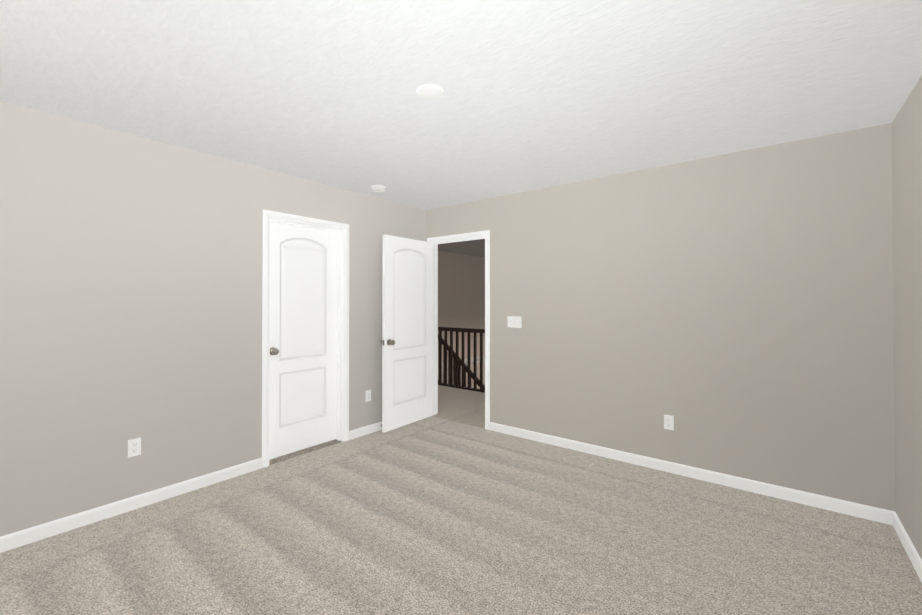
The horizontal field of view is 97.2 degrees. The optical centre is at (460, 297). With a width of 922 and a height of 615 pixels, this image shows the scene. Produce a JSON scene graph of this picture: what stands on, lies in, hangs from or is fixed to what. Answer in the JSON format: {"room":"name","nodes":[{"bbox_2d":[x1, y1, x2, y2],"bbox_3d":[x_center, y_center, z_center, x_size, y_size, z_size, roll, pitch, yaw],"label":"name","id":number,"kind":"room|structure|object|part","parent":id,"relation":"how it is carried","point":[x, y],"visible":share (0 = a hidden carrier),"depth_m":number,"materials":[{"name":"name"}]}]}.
{"room":"empty bedroom","nodes":[
{"label":"empty bedroom","id":0,"kind":"room"},
{"bbox_2d":[0,101,425,536],"bbox_3d":[-1.695,0.163,3.311,0.120,2.440,4.000,0,-1,38],"label":"wall","id":1,"kind":"structure","parent":0,"point":[131,274],"depth_m":2.66,"materials":[{"name":"paint"}]},
{"bbox_2d":[0,458,262,552],"bbox_3d":[-2.241,1.335,2.497,0.013,0.083,2.035,0,-1,38],"label":"baseboard","id":2,"kind":"structure","parent":1,"relation":"attached to","point":[43,531],"depth_m":2.58,"materials":[{"name":"white wood"}]},
{"bbox_2d":[128,437,140,457],"bbox_3d":[-2.128,0.978,2.650,0.008,0.114,0.070,0,-1,38],"label":"outlet","id":3,"kind":"object","parent":1,"relation":"attached to","point":[136,446],"visible":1,"depth_m":2.65,"materials":[{"name":"white plastic"}]},
{"bbox_2d":[269,222,336,459],"bbox_3d":[-1.441,0.362,3.702,0.181,2.025,0.718,0,-1,38],"label":"closet door","id":4,"kind":"structure","parent":1,"relation":"in","point":[303,337],"depth_m":3.68,"materials":[{"name":"white wood"}]},
{"bbox_3d":[-1.631,0.457,3.458,0.181,0.065,0.100,0,-1,38],"label":"knob","id":5,"kind":"part","parent":4,"relation":"part of","materials":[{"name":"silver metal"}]},
{"bbox_2d":[262,209,348,467],"bbox_3d":[-1.406,0.357,3.678,0.120,2.058,0.754,0,-1,38],"label":"door frame","id":6,"kind":"structure","parent":1,"relation":"attached to","point":[340,318],"depth_m":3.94,"materials":[{"name":"white wood"}]},
{"bbox_2d":[349,421,381,439],"bbox_3d":[-0.755,1.350,4.392,0.013,0.083,1.097,0,-1,38],"label":"baseboard","id":7,"kind":"structure","parent":1,"relation":"attached to","point":[364,430],"depth_m":4.11,"materials":[{"name":"white wood"}]},
{"bbox_2d":[365,390,370,401],"bbox_3d":[-0.948,1.005,4.154,0.008,0.114,0.070,0,-1,38],"label":"outlet","id":8,"kind":"object","parent":1,"relation":"attached to","point":[367,392],"visible":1,"depth_m":4.14,"materials":[{"name":"white plastic"}]},
{"bbox_2d":[381,234,432,432],"bbox_3d":[-0.565,0.368,4.474,0.181,2.025,0.785,0,-1,36],"label":"entry door","id":9,"kind":"structure","parent":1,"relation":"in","point":[407,331],"depth_m":4.42,"materials":[{"name":"white wood"}]},
{"bbox_3d":[-0.767,0.463,4.197,0.181,0.065,0.100,0,-1,36],"label":"knob","id":10,"kind":"part","parent":9,"relation":"part of","materials":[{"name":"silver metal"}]},
{"bbox_2d":[269,439,342,464],"bbox_3d":[-1.779,1.438,3.963,0.830,0.100,1.318,0,-1,38],"label":"floor","id":11,"kind":"structure","parent":0,"point":[301,452],"depth_m":3.71,"materials":[{"name":"carpet"}]},
{"bbox_2d":[0,416,921,614],"bbox_3d":[-0.129,1.423,2.072,3.860,0.100,4.000,0,-1,38],"label":"floor","id":12,"kind":"structure","parent":0,"point":[431,515],"depth_m":2.24,"materials":[{"name":"carpet"}]},
{"bbox_2d":[433,414,484,427],"bbox_3d":[-0.013,1.443,4.599,0.811,0.100,0.120,0,-1,38],"label":"threshold","id":13,"kind":"object","parent":12,"relation":"on","point":[476,424],"visible":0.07,"depth_m":4.61,"materials":[{"name":"carpet"}]},
{"bbox_2d":[0,0,921,257],"bbox_3d":[0.430,-1.095,4.831,6.600,0.100,9.240,0,-1,38],"label":"ceiling","id":14,"kind":"structure","parent":0,"point":[539,94],"depth_m":1.99,"materials":[{"name":"paint"}]},
{"bbox_2d":[371,185,385,191],"bbox_3d":[-0.786,-1.033,3.869,0.132,0.040,0.132,0,-1,38],"label":"smoke detector","id":15,"kind":"object","parent":14,"relation":"attached to","point":[377,188],"visible":1,"depth_m":3.83,"materials":[{"name":"white plastic"}]},
{"bbox_2d":[416,84,443,98],"bbox_3d":[-0.159,-1.059,2.103,0.143,0.016,0.143,0,-1,38],"label":"cover plate","id":16,"kind":"object","parent":14,"relation":"attached to","point":[428,91],"visible":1,"depth_m":2.08,"materials":[{"name":"white plastic"}]},
{"bbox_2d":[438,355,484,423],"bbox_3d":[1.363,1.460,6.697,5.500,0.100,4.880,0,-1,38],"label":"floor","id":17,"kind":"structure","parent":0,"point":[464,404],"depth_m":5.42,"materials":[{"name":"carpet"}]},
{"bbox_2d":[438,327,484,392],"bbox_3d":[-0.242,0.876,6.486,3.200,1.065,0.110,0,-1,38],"label":"guard railing","id":18,"kind":"object","parent":17,"relation":"on","point":[462,330],"visible":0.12,"depth_m":6.28,"materials":[{"name":"brown wood"}]},
{"bbox_2d":[438,251,484,388],"bbox_3d":[-0.848,1.554,8.430,0.120,5.140,4.880,0,-1,38],"label":"wall","id":19,"kind":"structure","parent":0,"point":[461,290],"depth_m":9.47,"materials":[{"name":"paint"}]},
{"bbox_2d":[426,123,894,510],"bbox_3d":[0.206,0.172,4.438,6.480,2.440,0.120,0,-1,38],"label":"wall","id":20,"kind":"structure","parent":0,"point":[732,313],"depth_m":3.03,"materials":[{"name":"paint"}]},
{"bbox_2d":[427,230,489,429],"bbox_3d":[-0.018,0.342,4.601,0.899,2.102,0.136,0,-1,38],"label":"door frame","id":21,"kind":"structure","parent":20,"relation":"attached to","point":[486,233],"depth_m":4.48,"materials":[{"name":"white wood"}]},
{"bbox_2d":[507,316,521,327],"bbox_3d":[0.537,0.246,4.094,0.162,0.114,0.010,0,-1,38],"label":"light switch","id":22,"kind":"object","parent":20,"relation":"attached to","point":[514,321],"visible":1,"depth_m":4.09,"materials":[{"name":"white plastic"}]},
{"bbox_2d":[664,414,673,429],"bbox_3d":[1.646,0.989,3.220,0.070,0.114,0.008,0,-1,38],"label":"outlet","id":23,"kind":"object","parent":20,"relation":"attached to","point":[668,422],"visible":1,"depth_m":3.22,"materials":[{"name":"white plastic"}]},
{"bbox_2d":[489,422,894,524],"bbox_3d":[1.460,1.342,3.360,2.948,0.083,0.013,0,-1,38],"label":"baseboard","id":24,"kind":"structure","parent":20,"relation":"attached to","point":[876,514],"depth_m":3.01,"materials":[{"name":"white wood"}]},
{"bbox_2d":[892,76,921,559],"bbox_3d":[1.436,0.143,0.854,0.120,2.440,4.000,0,-1,38],"label":"wall","id":25,"kind":"structure","parent":0,"point":[907,199],"depth_m":2.18,"materials":[{"name":"paint"}]},
{"bbox_2d":[893,512,921,582],"bbox_3d":[1.384,1.322,0.886,0.013,0.083,3.974,0,-1,38],"label":"baseboard","id":26,"kind":"structure","parent":25,"relation":"attached to","point":[909,548],"depth_m":2.16,"materials":[{"name":"white wood"}]},
{"bbox_3d":[1.768,4.164,7.190,5.500,0.100,3.570,0,-1,38],"label":"floor","id":27,"kind":"structure","parent":0,"visible":0},
{"bbox_2d":[438,374,477,387],"bbox_3d":[0.965,2.934,7.194,3.345,2.660,0.970,0,-1,38],"label":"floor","id":28,"kind":"structure","parent":27,"relation":"on","point":[472,386],"depth_m":8.23,"materials":[{"name":"carpet"}]},
{"bbox_2d":[438,333,484,389],"bbox_3d":[0.394,2.001,6.995,3.200,3.510,0.060,0,-1,38],"label":"balustrade railing","id":29,"kind":"object","parent":28,"relation":"on","point":[460,365],"visible":0.08,"depth_m":7.38,"materials":[{"name":"brown wood"}]}
]}

